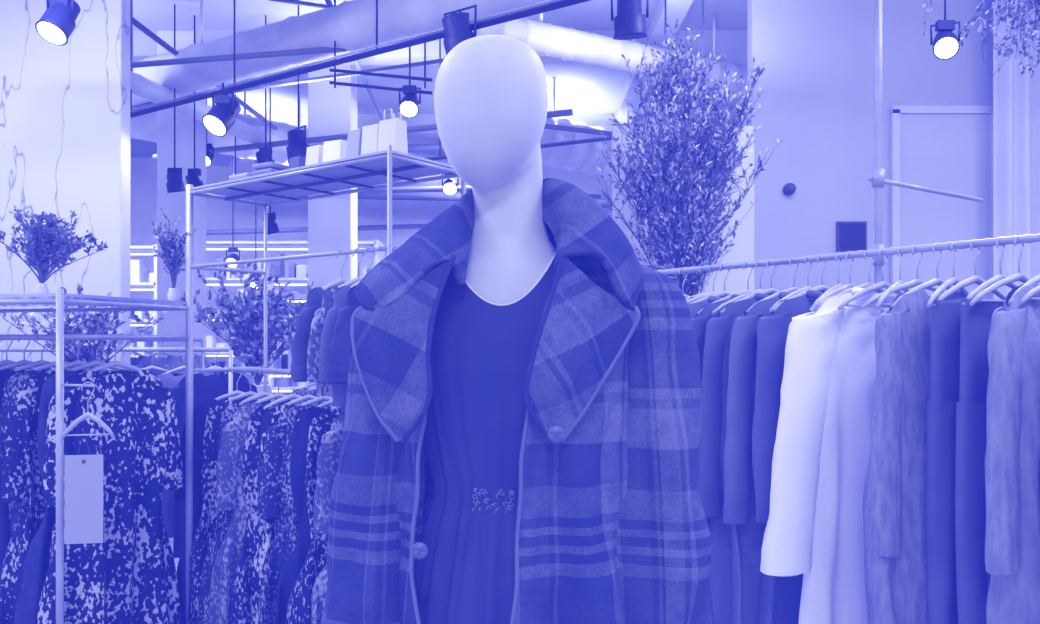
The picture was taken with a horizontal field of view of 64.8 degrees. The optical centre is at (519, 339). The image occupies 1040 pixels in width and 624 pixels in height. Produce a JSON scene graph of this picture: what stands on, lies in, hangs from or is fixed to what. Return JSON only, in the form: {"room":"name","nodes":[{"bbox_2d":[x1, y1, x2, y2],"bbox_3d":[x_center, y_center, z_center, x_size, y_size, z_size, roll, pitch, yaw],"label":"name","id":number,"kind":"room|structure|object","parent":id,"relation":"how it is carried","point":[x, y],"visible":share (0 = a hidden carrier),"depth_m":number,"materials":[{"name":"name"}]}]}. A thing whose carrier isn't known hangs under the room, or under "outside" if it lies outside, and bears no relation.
{"room":"clothing store","nodes":[
{"label":"clothing store","id":0,"kind":"room"},
{"bbox_2d":[0,0,129,369],"bbox_3d":[-3.100,-0.500,4.580,1.800,3.900,0.120,0,0,0],"label":"marble pillar","id":1,"kind":"structure","parent":0,"point":[65,109],"depth_m":4.52,"materials":[{"name":"white stone"}]},
{"bbox_2d":[64,432,102,543],"bbox_3d":[-1.356,0.457,2.549,0.112,0.351,0.006,0,0,-9],"label":"price card","id":2,"kind":"object","parent":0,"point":[83,474],"visible":1,"depth_m":2.55,"materials":[{"name":"grey"}]},
{"bbox_2d":[169,537,178,570],"bbox_3d":[0.000,1.500,4.000,12.000,0.100,14.000,0,0,0],"label":"floor","id":3,"kind":"structure","parent":0,"point":[176,560],"depth_m":5.44,"materials":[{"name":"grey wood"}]},
{"bbox_2d":[0,288,188,623],"bbox_3d":[-1.784,0.643,3.007,1.172,1.613,0.657,0,0,16],"label":"rack","id":4,"kind":"object","parent":3,"relation":"on","point":[59,299],"visible":1,"depth_m":2.64,"materials":[{"name":"metal"}]},
{"bbox_2d":[0,336,52,372],"bbox_3d":[-1.823,0.603,3.029,0.518,1.245,0.186,0,0,-34],"label":"floral dress","id":5,"kind":"object","parent":4,"relation":"hanging from","point":[22,362],"visible":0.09,"depth_m":3.02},
{"bbox_2d":[0,335,79,583],"bbox_3d":[-1.756,0.611,3.008,0.512,1.263,0.198,0,0,-33],"label":"dress","id":6,"kind":"object","parent":4,"relation":"hanging from","point":[4,376],"visible":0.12,"depth_m":2.90,"materials":[{"name":"black fabric"}]},
{"bbox_2d":[0,336,89,539],"bbox_3d":[-1.674,0.632,2.985,0.521,1.302,0.188,0,0,-29],"label":"floral dress","id":7,"kind":"object","parent":4,"relation":"hanging from","point":[18,512],"visible":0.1,"depth_m":2.90,"materials":[{"name":"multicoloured fabric"}]},
{"bbox_2d":[0,206,107,292],"bbox_3d":[-1.704,-0.316,2.938,0.309,0.337,0.338,0,0,27],"label":"potted shrub","id":8,"kind":"object","parent":4,"relation":"on","point":[40,249],"visible":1,"depth_m":2.93,"materials":[{"name":"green plant"}]},
{"bbox_2d":[0,339,115,623],"bbox_3d":[-1.603,0.599,2.955,0.516,1.236,0.199,0,0,-43],"label":"floral dress","id":9,"kind":"object","parent":4,"relation":"hanging from","point":[21,473],"visible":0.32,"depth_m":2.82,"materials":[{"name":"multicoloured fabric"}]},
{"bbox_2d":[14,339,134,623],"bbox_3d":[-1.535,0.616,2.942,0.519,1.270,0.206,0,0,-39],"label":"dress","id":10,"kind":"object","parent":4,"relation":"hanging from","point":[36,564],"visible":0.26,"depth_m":2.80,"materials":[{"name":"black fabric"}]},
{"bbox_2d":[60,382,114,438],"bbox_3d":[-1.343,0.219,2.550,0.158,0.178,0.020,0,0,-11],"label":"clothes hanger","id":11,"kind":"object","parent":4,"relation":"hanging from","point":[87,414],"visible":1,"depth_m":2.55,"materials":[{"name":"plastic"}]},
{"bbox_2d":[36,339,182,623],"bbox_3d":[-1.443,0.628,2.917,0.208,1.295,0.521,0,0,41],"label":"floral dress","id":12,"kind":"object","parent":4,"relation":"hanging from","point":[130,577],"visible":0.8,"depth_m":2.89,"materials":[{"name":"multicoloured fabric"}]},
{"bbox_2d":[150,208,197,300],"bbox_3d":[-1.343,-0.329,3.219,0.184,0.363,0.194,0,0,0],"label":"potted shrub","id":13,"kind":"object","parent":4,"relation":"on","point":[173,252],"visible":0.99,"depth_m":3.20,"materials":[{"name":"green plant"}]},
{"bbox_2d":[0,347,232,398],"bbox_3d":[-2.400,0.744,4.260,1.824,1.412,0.024,0,0,1],"label":"rack","id":14,"kind":"object","parent":3,"relation":"on","point":[2,349],"visible":0.42,"depth_m":4.25,"materials":[{"name":"metal"}]},
{"bbox_2d":[156,349,210,537],"bbox_3d":[-1.746,0.522,4.254,0.143,0.964,0.514,0,0,40],"label":"garment","id":15,"kind":"object","parent":14,"relation":"hanging from","point":[169,380],"visible":0.06,"depth_m":4.16,"materials":[{"name":"black fabric"}]},
{"bbox_2d":[171,350,256,557],"bbox_3d":[-1.583,0.571,4.249,0.509,1.061,0.118,0,0,-40],"label":"garment","id":16,"kind":"object","parent":14,"relation":"hanging from","point":[205,388],"visible":0.25,"depth_m":4.16,"materials":[{"name":"black fabric"}]},
{"bbox_2d":[130,244,156,357],"bbox_3d":[-4.900,0.200,9.200,1.840,2.500,0.400,0,0,0],"label":"display shelf","id":17,"kind":"object","parent":3,"relation":"on","point":[138,268],"visible":0.08,"depth_m":9.11,"materials":[{"name":"grey"}]},
{"bbox_2d":[132,338,203,367],"bbox_3d":[-2.900,0.719,6.150,1.029,1.462,0.024,0,0,-6],"label":"rack","id":18,"kind":"object","parent":3,"relation":"on","point":[201,340],"visible":0.27,"depth_m":6.17,"materials":[{"name":"metal"}]},
{"bbox_2d":[135,339,174,374],"bbox_3d":[-2.698,0.506,6.170,0.138,1.032,0.514,0,0,33],"label":"garment","id":19,"kind":"object","parent":18,"relation":"hanging from","point":[147,361],"visible":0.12,"depth_m":6.10,"materials":[{"name":"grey fabric"}]},
{"bbox_2d":[163,352,213,374],"bbox_3d":[-2.506,0.464,6.194,0.141,0.947,0.510,0,0,29],"label":"garment","id":20,"kind":"object","parent":18,"relation":"hanging from","point":[177,361],"visible":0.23,"depth_m":6.12,"materials":[{"name":"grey fabric"}]},
{"bbox_2d":[241,292,306,383],"bbox_3d":[-1.950,0.500,7.900,1.340,1.900,0.400,0,0,0],"label":"display shelf","id":21,"kind":"object","parent":3,"relation":"on","point":[286,360],"visible":0.02,"depth_m":7.82,"materials":[{"name":"grey"}]},
{"bbox_2d":[206,240,383,391],"bbox_3d":[-2.750,0.150,9.600,2.240,2.600,0.400,0,0,0],"label":"display shelf","id":22,"kind":"object","parent":3,"relation":"on","point":[298,273],"visible":0.07,"depth_m":9.50,"materials":[{"name":"grey"}]},
{"bbox_2d":[186,145,465,623],"bbox_3d":[-0.746,0.422,3.014,1.124,2.055,0.372,0,0,36],"label":"shelf rack","id":23,"kind":"object","parent":3,"relation":"on","point":[388,166],"visible":0.74,"depth_m":3.12,"materials":[{"name":"metal"}]},
{"bbox_2d":[174,367,265,623],"bbox_3d":[-1.150,0.733,3.300,0.522,1.245,0.206,0,0,-16],"label":"dress","id":24,"kind":"object","parent":23,"relation":"hanging from","point":[200,412],"visible":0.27,"depth_m":3.23,"materials":[{"name":"black fabric"}]},
{"bbox_2d":[188,369,274,623],"bbox_3d":[-1.074,0.705,3.255,0.515,1.189,0.216,0,0,-11],"label":"floral dress","id":25,"kind":"object","parent":23,"relation":"hanging from","point":[211,522],"visible":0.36,"depth_m":3.19,"materials":[{"name":"multicoloured fabric"}]},
{"bbox_2d":[197,368,291,623],"bbox_3d":[-1.005,0.692,3.199,0.516,1.162,0.216,0,0,-33],"label":"floral dress","id":26,"kind":"object","parent":23,"relation":"hanging from","point":[227,415],"visible":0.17,"depth_m":3.11,"materials":[{"name":"multicoloured fabric"}]},
{"bbox_2d":[208,369,304,623],"bbox_3d":[-0.935,0.686,3.160,0.511,1.151,0.218,0,0,-23],"label":"floral dress","id":27,"kind":"object","parent":23,"relation":"hanging from","point":[229,496],"visible":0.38,"depth_m":3.05,"materials":[{"name":"grey fabric"}]},
{"bbox_2d":[251,162,288,175],"bbox_3d":[-0.928,-0.632,3.151,0.123,0.069,0.178,0,0,36],"label":"folded knitwear","id":28,"kind":"object","parent":23,"relation":"on","point":[267,167],"visible":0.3,"depth_m":3.08,"materials":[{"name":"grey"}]},
{"bbox_2d":[229,370,321,623],"bbox_3d":[-0.848,0.723,3.097,0.521,1.224,0.180,0,0,-29],"label":"floral dress","id":29,"kind":"object","parent":23,"relation":"hanging from","point":[255,527],"visible":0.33,"depth_m":3.00,"materials":[{"name":"multicoloured fabric"}]},
{"bbox_2d":[248,382,332,623],"bbox_3d":[-0.791,0.728,3.038,0.518,1.236,0.209,0,0,-28],"label":"floral dress","id":30,"kind":"object","parent":23,"relation":"hanging from","point":[271,416],"visible":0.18,"depth_m":2.96,"materials":[{"name":"grey fabric"}]},
{"bbox_2d":[288,156,305,168],"bbox_3d":[-0.831,-0.639,3.080,0.060,0.090,0.060,0,0,36],"label":"paper bag","id":31,"kind":"object","parent":23,"relation":"on","point":[298,161],"visible":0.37,"depth_m":3.06,"materials":[{"name":"blue paper"}]},
{"bbox_2d":[257,396,341,623],"bbox_3d":[-0.703,0.719,2.990,0.522,1.217,0.193,0,0,-17],"label":"floral dress","id":32,"kind":"object","parent":23,"relation":"hanging from","point":[275,497],"visible":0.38,"depth_m":2.92,"materials":[{"name":"grey fabric"}]},
{"bbox_2d":[275,399,341,623],"bbox_3d":[-0.650,0.713,2.944,0.510,1.206,0.215,0,0,-19],"label":"dress","id":33,"kind":"object","parent":23,"relation":"hanging from","point":[290,571],"visible":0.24,"depth_m":2.85,"materials":[{"name":"black fabric"}]},
{"bbox_2d":[285,407,341,623],"bbox_3d":[-0.583,0.726,2.895,0.512,1.231,0.224,0,0,-22],"label":"floral dress","id":34,"kind":"object","parent":23,"relation":"hanging from","point":[299,604],"visible":0.29,"depth_m":2.80,"materials":[{"name":"grey fabric"}]},
{"bbox_2d":[305,145,322,165],"bbox_3d":[-0.743,-0.651,3.015,0.070,0.115,0.070,0,0,36],"label":"paper bag","id":35,"kind":"object","parent":23,"relation":"on","point":[314,154],"visible":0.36,"depth_m":2.99,"materials":[{"name":"grey"}]},
{"bbox_2d":[291,250,347,381],"bbox_3d":[-0.584,-0.082,2.685,0.365,0.426,0.090,0,0,-38],"label":"blouse","id":36,"kind":"object","parent":23,"relation":"hanging from","point":[299,346],"visible":0.28,"depth_m":2.58,"materials":[{"name":"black fabric"}]},
{"bbox_2d":[311,413,344,623],"bbox_3d":[-0.508,0.708,2.843,0.520,1.194,0.198,0,0,-39],"label":"floral dress","id":37,"kind":"object","parent":23,"relation":"hanging from","point":[328,455],"visible":0.24,"depth_m":2.71,"materials":[{"name":"grey fabric"}]},
{"bbox_2d":[322,140,346,161],"bbox_3d":[-0.663,-0.654,2.957,0.075,0.120,0.070,0,0,25],"label":"paper bag","id":38,"kind":"object","parent":23,"relation":"on","point":[335,149],"visible":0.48,"depth_m":2.93,"materials":[{"name":"white paper"}]},
{"bbox_2d":[307,248,363,396],"bbox_3d":[-0.524,-0.055,2.640,0.364,0.475,0.103,0,0,-38],"label":"blouse","id":39,"kind":"object","parent":23,"relation":"hanging from","point":[313,349],"visible":0.19,"depth_m":2.54,"materials":[{"name":"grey fabric"}]},
{"bbox_2d":[319,247,375,406],"bbox_3d":[-0.474,-0.036,2.598,0.364,0.518,0.090,0,0,-43],"label":"blouse","id":40,"kind":"object","parent":23,"relation":"hanging from","point":[340,297],"visible":0.17,"depth_m":2.50,"materials":[{"name":"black fabric"}]},
{"bbox_2d":[346,129,361,157],"bbox_3d":[-0.566,-0.664,2.885,0.070,0.140,0.070,0,0,42],"label":"paper bag","id":41,"kind":"object","parent":23,"relation":"on","point":[354,140],"visible":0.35,"depth_m":2.86,"materials":[{"name":"grey"}]},
{"bbox_2d":[331,246,386,412],"bbox_3d":[-0.433,-0.036,2.574,0.364,0.518,0.100,0,0,-38],"label":"blouse","id":42,"kind":"object","parent":23,"relation":"hanging from","point":[341,345],"visible":0.23,"depth_m":2.47,"materials":[{"name":"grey fabric"}]},
{"bbox_2d":[361,124,378,154],"bbox_3d":[-0.504,-0.666,2.840,0.070,0.145,0.070,0,0,31],"label":"paper bag","id":43,"kind":"object","parent":23,"relation":"on","point":[369,144],"visible":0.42,"depth_m":2.81,"materials":[{"name":"grey"}]},
{"bbox_2d":[377,109,407,153],"bbox_3d":[-0.433,-0.686,2.788,0.075,0.185,0.080,0,0,31],"label":"paper bag","id":44,"kind":"object","parent":23,"relation":"on","point":[393,131],"visible":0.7,"depth_m":2.76,"materials":[{"name":"grey"}]},
{"bbox_2d":[434,35,555,303],"bbox_3d":[-0.018,0.391,1.477,0.509,1.814,0.295,0,0,-21],"label":"mannequin","id":45,"kind":"object","parent":3,"relation":"on","point":[491,91],"visible":0.27,"depth_m":1.37},
{"bbox_2d":[415,238,556,623],"bbox_3d":[-0.017,0.357,1.501,0.517,1.087,0.352,0,0,7],"label":"dress","id":46,"kind":"object","parent":45,"relation":"attached to","point":[481,349],"visible":0.51,"depth_m":1.39,"materials":[{"name":"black fabric"}]},
{"bbox_2d":[320,178,716,623],"bbox_3d":[-0.002,0.213,1.495,0.718,1.036,0.432,0,0,0],"label":"coat","id":47,"kind":"object","parent":45,"relation":"attached to","point":[612,526],"visible":0.87,"depth_m":1.38,"materials":[{"name":"fabric"}]},
{"bbox_2d":[612,126,753,293],"bbox_3d":[0.994,0.075,5.000,0.860,2.750,0.040,0,0,0],"label":"wall","id":48,"kind":"structure","parent":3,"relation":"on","point":[743,249],"depth_m":4.98,"materials":[{"name":"grey"}]},
{"bbox_2d":[656,0,1039,283],"bbox_3d":[1.310,-0.500,2.537,0.719,3.900,1.935,0,0,-36],"label":"hanging rail","id":49,"kind":"object","parent":3,"relation":"on","point":[878,179],"visible":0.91,"depth_m":2.40,"materials":[{"name":"metal"}]},
{"bbox_2d":[687,265,717,303],"bbox_3d":[0.669,-0.170,2.835,0.405,0.180,0.020,0,0,-25],"label":"clothes hanger","id":50,"kind":"object","parent":49,"relation":"hanging from","point":[691,300],"visible":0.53,"depth_m":2.81,"materials":[{"name":"plastic"}]},
{"bbox_2d":[688,264,731,317],"bbox_3d":[0.699,0.375,2.791,0.592,1.268,0.139,0,0,-22],"label":"coat","id":51,"kind":"object","parent":49,"relation":"hanging from","point":[695,306],"visible":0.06,"depth_m":2.75,"materials":[{"name":"grey fabric"}]},
{"bbox_2d":[691,262,757,527],"bbox_3d":[0.752,0.369,2.717,0.591,1.258,0.136,0,0,-21],"label":"coat","id":52,"kind":"object","parent":49,"relation":"hanging from","point":[699,321],"visible":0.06,"depth_m":2.63,"materials":[{"name":"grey fabric"}]},
{"bbox_2d":[712,262,764,313],"bbox_3d":[0.784,-0.170,2.675,0.405,0.180,0.020,0,0,-28],"label":"clothes hanger","id":53,"kind":"object","parent":49,"relation":"hanging from","point":[721,306],"visible":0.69,"depth_m":2.63,"materials":[{"name":"plastic"}]},
{"bbox_2d":[699,260,778,623],"bbox_3d":[0.811,0.342,2.637,0.589,1.201,0.140,0,0,-22],"label":"coat","id":54,"kind":"object","parent":49,"relation":"hanging from","point":[715,372],"visible":0.27,"depth_m":2.53,"materials":[{"name":"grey fabric"}]},
{"bbox_2d":[723,258,816,623],"bbox_3d":[0.858,0.401,2.572,0.592,1.319,0.149,0,0,-28],"label":"coat","id":55,"kind":"object","parent":49,"relation":"hanging from","point":[739,508],"visible":0.38,"depth_m":2.44,"materials":[{"name":"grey fabric"}]},
{"bbox_2d":[769,256,811,311],"bbox_3d":[0.888,-0.170,2.530,0.405,0.180,0.020,0,0,-39],"label":"clothes hanger","id":56,"kind":"object","parent":49,"relation":"hanging from","point":[807,287],"visible":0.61,"depth_m":2.49,"materials":[{"name":"plastic"}]},
{"bbox_2d":[752,255,829,623],"bbox_3d":[0.916,0.349,2.495,0.566,1.218,0.152,0,0,-27],"label":"coat","id":57,"kind":"object","parent":49,"relation":"hanging from","point":[780,597],"visible":0.23,"depth_m":2.37,"materials":[{"name":"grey fabric"}]},
{"bbox_2d":[760,251,897,623],"bbox_3d":[1.009,0.424,2.370,0.772,1.367,0.163,0,0,-21],"label":"coat","id":58,"kind":"object","parent":49,"relation":"hanging from","point":[814,529],"visible":0.56,"depth_m":2.27,"materials":[{"name":"white fabric"}]},
{"bbox_2d":[809,253,854,310],"bbox_3d":[0.971,-0.170,2.415,0.405,0.180,0.020,0,0,-38],"label":"clothes hanger","id":59,"kind":"object","parent":49,"relation":"hanging from","point":[849,285],"visible":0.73,"depth_m":2.37,"materials":[{"name":"plastic"}]},
{"bbox_2d":[837,249,904,309],"bbox_3d":[1.032,-0.170,2.330,0.405,0.180,0.020,0,0,-33],"label":"clothes hanger","id":60,"kind":"object","parent":49,"relation":"hanging from","point":[883,284],"visible":0.72,"depth_m":2.29,"materials":[{"name":"plastic"}]},
{"bbox_2d":[875,247,909,308],"bbox_3d":[1.061,-0.170,2.290,0.020,0.180,0.405,0,0,41],"label":"clothes hanger","id":61,"kind":"object","parent":49,"relation":"hanging from","point":[887,293],"visible":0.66,"depth_m":2.22,"materials":[{"name":"plastic"}]},
{"bbox_2d":[860,246,945,309],"bbox_3d":[1.090,-0.170,2.250,0.405,0.180,0.020,0,0,-23],"label":"clothes hanger","id":62,"kind":"object","parent":49,"relation":"hanging from","point":[916,282],"visible":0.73,"depth_m":2.22,"materials":[{"name":"plastic"}]},
{"bbox_2d":[863,244,965,623],"bbox_3d":[1.121,0.399,2.205,0.550,1.317,0.178,0,0,-30],"label":"coat","id":63,"kind":"object","parent":49,"relation":"hanging from","point":[894,496],"visible":0.45,"depth_m":2.09,"materials":[{"name":"grey fabric"}]},
{"bbox_2d":[926,242,969,306],"bbox_3d":[1.148,-0.170,2.170,0.020,0.180,0.405,0,0,44],"label":"clothes hanger","id":64,"kind":"object","parent":49,"relation":"hanging from","point":[953,280],"visible":0.76,"depth_m":2.13,"materials":[{"name":"grey wood"}]},
{"bbox_2d":[926,241,1005,623],"bbox_3d":[1.181,0.320,2.122,0.370,1.160,0.080,0,0,-29],"label":"coat","id":65,"kind":"object","parent":49,"relation":"hanging from","point":[945,314],"visible":0.35,"depth_m":2.03,"materials":[{"name":"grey fabric"}]},
{"bbox_2d":[955,238,1017,623],"bbox_3d":[1.218,0.320,2.072,0.370,1.160,0.080,0,0,-33],"label":"coat","id":66,"kind":"object","parent":49,"relation":"hanging from","point":[975,323],"visible":0.41,"depth_m":1.98,"materials":[{"name":"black fabric"}]},
{"bbox_2d":[969,236,1039,305],"bbox_3d":[1.241,-0.170,2.040,0.405,0.180,0.020,0,0,-30],"label":"clothes hanger","id":67,"kind":"object","parent":49,"relation":"hanging from","point":[1018,276],"visible":0.84,"depth_m":2.00,"materials":[{"name":"grey wood"}]},
{"bbox_2d":[985,274,1039,623],"bbox_3d":[1.270,0.200,2.003,0.653,0.917,0.213,0,0,-36],"label":"coat","id":68,"kind":"object","parent":49,"relation":"hanging from","point":[1012,455],"visible":0.98,"depth_m":1.83,"materials":[{"name":"grey fabric"}]},
{"bbox_2d":[1019,285,1039,303],"bbox_3d":[1.313,-0.170,1.940,0.405,0.180,0.020,0,0,-26],"label":"clothes hanger","id":69,"kind":"object","parent":49,"relation":"hanging from","point":[1035,290],"visible":1,"depth_m":1.86,"materials":[{"name":"plastic"}]},
{"bbox_3d":[-0.800,0.804,4.900,1.024,1.292,0.224,0,0,0],"label":"rack","id":70,"kind":"object","parent":3,"relation":"on","visible":0},
{"bbox_2d":[290,383,316,395],"bbox_3d":[-1.238,0.696,4.989,0.513,1.071,0.134,0,0,-40],"label":"garment","id":71,"kind":"object","parent":70,"relation":"hanging from","point":[303,391],"visible":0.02,"depth_m":4.92,"materials":[{"name":"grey fabric"}]},
{"bbox_3d":[-1.661,0.993,5.200,0.280,0.915,0.280,0,0,0],"label":"pedestal","id":72,"kind":"object","parent":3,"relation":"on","visible":0},
{"bbox_2d":[180,263,316,393],"bbox_3d":[-1.677,0.018,5.230,0.855,1.036,0.780,0,0,0],"label":"potted shrub","id":73,"kind":"object","parent":72,"relation":"on","point":[246,324],"visible":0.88,"depth_m":5.14,"materials":[{"name":"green plant"}]},
{"bbox_3d":[-2.042,0.954,3.850,0.240,0.992,0.240,0,0,0],"label":"pedestal","id":74,"kind":"object","parent":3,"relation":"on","visible":0},
{"bbox_2d":[0,284,166,370],"bbox_3d":[-2.089,0.095,3.861,0.719,0.726,0.611,0,0,43],"label":"potted shrub","id":75,"kind":"object","parent":74,"relation":"on","point":[82,325],"visible":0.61,"depth_m":3.83,"materials":[{"name":"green plant"}]},
{"bbox_3d":[0.860,0.988,4.300,0.500,0.924,0.500,0,0,0],"label":"pedestal","id":76,"kind":"object","parent":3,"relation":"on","visible":0},
{"bbox_2d":[596,16,784,295],"bbox_3d":[0.865,-0.591,4.265,0.905,2.234,0.997,0,0,-17],"label":"potted plant","id":77,"kind":"object","parent":76,"relation":"on","point":[686,176],"visible":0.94,"depth_m":4.16,"materials":[{"name":"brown plant"}]},
{"bbox_2d":[157,30,205,357],"bbox_3d":[-2.720,-0.500,6.600,0.300,3.900,0.250,0,0,0],"label":"pillar","id":78,"kind":"structure","parent":0,"point":[173,205],"depth_m":6.47,"materials":[{"name":"white paint"}]},
{"bbox_2d":[308,65,356,390],"bbox_3d":[-1.640,-0.500,7.200,0.370,3.900,0.300,0,0,0],"label":"pillar","id":79,"kind":"structure","parent":0,"point":[332,221],"depth_m":7.05,"materials":[{"name":"white paint"}]},
{"bbox_2d":[130,157,611,394],"bbox_3d":[0.000,-0.500,11.050,12.000,3.900,0.100,0,0,0],"label":"wall","id":80,"kind":"structure","parent":0,"point":[143,170],"depth_m":11.00,"materials":[{"name":"paint"}]},
{"bbox_2d":[130,0,611,234],"bbox_3d":[-1.498,-1.770,7.424,7.012,1.100,5.672,0,0,0],"label":"ceiling","id":81,"kind":"structure","parent":0,"point":[428,193],"depth_m":6.68,"materials":[{"name":"paint"}]},
{"bbox_2d":[35,0,80,45],"bbox_3d":[-2.270,-1.953,4.032,0.170,0.994,0.211,0,0,0],"label":"track spotlight","id":82,"kind":"object","parent":81,"relation":"hanging from","point":[57,23],"visible":1,"depth_m":3.99,"materials":[{"name":"black metal"}]},
{"bbox_2d":[166,4,184,192],"bbox_3d":[-2.520,-1.759,5.998,0.138,1.382,0.137,0,0,0],"label":"track spotlight","id":83,"kind":"object","parent":81,"relation":"hanging from","point":[174,183],"visible":1,"depth_m":5.97,"materials":[{"name":"black metal"}]},
{"bbox_2d":[185,15,203,186],"bbox_3d":[-2.448,-1.773,6.197,0.144,1.354,0.139,0,0,0],"label":"track spotlight","id":84,"kind":"object","parent":81,"relation":"hanging from","point":[192,178],"visible":0.7,"depth_m":6.17,"materials":[{"name":"black metal"}]},
{"bbox_2d":[206,99,213,166],"bbox_3d":[-2.612,-1.946,6.825,0.124,1.008,0.143,0,0,0],"label":"track spotlight","id":85,"kind":"object","parent":81,"relation":"hanging from","point":[209,155],"visible":0.53,"depth_m":6.81,"materials":[{"name":"black metal"}]},
{"bbox_2d":[225,156,239,267],"bbox_3d":[-2.985,-1.600,8.524,0.146,1.701,0.155,0,0,0],"label":"track spotlight","id":86,"kind":"object","parent":81,"relation":"hanging from","point":[233,257],"visible":0.74,"depth_m":8.53,"materials":[{"name":"black metal"}]},
{"bbox_2d":[256,15,274,163],"bbox_3d":[-1.908,-1.842,6.197,0.160,1.216,0.160,0,0,0],"label":"track spotlight","id":87,"kind":"object","parent":81,"relation":"hanging from","point":[263,155],"visible":0.59,"depth_m":6.15,"materials":[{"name":"black metal"}]},
{"bbox_2d":[262,73,279,234],"bbox_3d":[-2.120,-1.669,6.997,0.139,1.562,0.139,0,0,0],"label":"track spotlight","id":88,"kind":"object","parent":81,"relation":"hanging from","point":[272,227],"visible":0.73,"depth_m":6.96,"materials":[{"name":"black metal"}]},
{"bbox_2d":[286,5,309,163],"bbox_3d":[-1.503,-1.826,5.599,0.176,1.248,0.176,0,0,0],"label":"track spotlight","id":89,"kind":"object","parent":81,"relation":"hanging from","point":[297,140],"visible":0.77,"depth_m":5.53,"materials":[{"name":"black metal"}]},
{"bbox_2d":[130,0,590,117],"bbox_3d":[-1.100,-1.991,4.625,3.939,0.918,0.036,0,0,33],"label":"track","id":90,"kind":"object","parent":81,"relation":"hanging from","point":[562,3],"visible":0.78,"depth_m":4.53,"materials":[{"name":"black metal"}]},
{"bbox_2d":[202,83,240,136],"bbox_3d":[-1.801,-1.388,4.940,0.195,0.323,0.229,0,0,0],"label":"track spotlight","id":91,"kind":"object","parent":90,"relation":"attached to","point":[221,117],"visible":1,"depth_m":4.90,"materials":[{"name":"black metal"}]},
{"bbox_2d":[442,5,476,54],"bbox_3d":[-0.286,-1.506,4.083,0.198,0.274,0.216,0,0,0],"label":"track spotlight","id":92,"kind":"object","parent":90,"relation":"hanging from","point":[457,28],"visible":0.74,"depth_m":4.01,"materials":[{"name":"black metal"}]},
{"bbox_2d":[329,0,432,94],"bbox_3d":[-0.860,-1.973,5.145,0.700,0.953,0.147,0,0,14],"label":"frame","id":93,"kind":"object","parent":81,"relation":"hanging from","point":[334,70],"visible":0.82,"depth_m":5.11,"materials":[{"name":"black metal"}]},
{"bbox_2d":[399,47,420,117],"bbox_3d":[-0.731,-1.961,5.435,0.146,0.979,0.182,0,0,0],"label":"track spotlight","id":94,"kind":"object","parent":81,"relation":"hanging from","point":[409,104],"visible":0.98,"depth_m":5.40,"materials":[{"name":"black metal"}]},
{"bbox_2d":[130,0,746,186],"bbox_3d":[-1.371,-2.032,6.989,7.856,0.835,5.939,0,0,0],"label":"air duct","id":95,"kind":"object","parent":81,"relation":"attached to","point":[352,24],"visible":0.31,"depth_m":5.61,"materials":[{"name":"metal"}]},
{"bbox_2d":[442,164,458,195],"bbox_3d":[-0.598,-1.844,7.024,0.146,1.212,0.155,0,0,0],"label":"track spotlight","id":96,"kind":"object","parent":81,"relation":"hanging from","point":[449,187],"visible":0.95,"depth_m":6.99,"materials":[{"name":"black metal"}]},
{"bbox_2d":[216,0,730,182],"bbox_3d":[-0.600,-1.883,6.150,4.347,1.134,0.028,0,0,23],"label":"track","id":97,"kind":"object","parent":81,"relation":"hanging from","point":[598,139],"visible":0.27,"depth_m":5.75,"materials":[{"name":"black metal"}]},
{"bbox_2d":[611,0,648,39],"bbox_3d":[0.523,-1.936,3.897,0.166,1.027,0.168,0,0,-26],"label":"track spotlight","id":98,"kind":"object","parent":81,"relation":"hanging from","point":[629,22],"visible":1,"depth_m":3.83,"materials":[{"name":"black metal"}]},
{"bbox_2d":[930,0,959,59],"bbox_3d":[2.297,-1.981,4.443,0.156,0.938,0.197,0,0,0],"label":"track spotlight","id":99,"kind":"object","parent":81,"relation":"hanging from","point":[945,42],"visible":0.99,"depth_m":4.41,"materials":[{"name":"black metal"}]},
{"bbox_2d":[922,0,1039,77],"bbox_3d":[2.175,-1.819,3.648,0.790,1.264,0.876,0,0,0],"label":"branches","id":100,"kind":"object","parent":81,"relation":"hanging from","point":[1010,14],"visible":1,"depth_m":3.62,"materials":[{"name":"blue plant"}]},
{"bbox_2d":[993,0,1039,299],"bbox_3d":[3.750,-0.495,5.360,1.300,3.850,0.104,0,0,0],"label":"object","id":101,"kind":"object","parent":81,"relation":"hanging from","point":[1016,96],"visible":0.48,"depth_m":5.37,"materials":[{"name":"grey fabric"}]},
{"bbox_2d":[130,0,746,156],"bbox_3d":[0.000,-2.500,4.000,12.000,0.100,14.000,0,0,0],"label":"ceiling","id":102,"kind":"structure","parent":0,"point":[583,89],"depth_m":7.37,"materials":[{"name":"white paint"}]},
{"bbox_2d":[133,0,746,165],"bbox_3d":[0.000,-2.350,4.000,12.000,0.200,14.000,0,0,0],"label":"ceiling beams","id":103,"kind":"structure","parent":102,"relation":"attached to","point":[733,43],"depth_m":6.49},
{"bbox_2d":[747,0,992,299],"bbox_3d":[3.800,-0.500,5.620,4.450,3.900,0.120,0,0,0],"label":"wall","id":104,"kind":"structure","parent":0,"point":[816,82],"depth_m":5.56,"materials":[{"name":"white paint"}]},
{"bbox_2d":[783,183,795,194],"bbox_3d":[1.820,-1.020,5.523,0.080,0.080,0.075,0,0,0],"label":"wall sensor","id":105,"kind":"object","parent":104,"relation":"attached to","point":[788,189],"depth_m":5.50,"materials":[{"name":"plastic"}]},
{"bbox_2d":[836,221,866,250],"bbox_3d":[2.240,-0.700,5.536,0.200,0.200,0.027,0,0,0],"label":"wall panel","id":106,"kind":"object","parent":104,"relation":"attached to","point":[850,235],"depth_m":5.52,"materials":[{"name":"plastic"}]},
{"bbox_2d":[890,106,992,298],"bbox_3d":[2.865,-0.062,5.530,0.720,3.025,0.040,0,0,0],"label":"door","id":107,"kind":"structure","parent":104,"relation":"in","point":[944,148],"depth_m":5.53,"materials":[{"name":"grey"}]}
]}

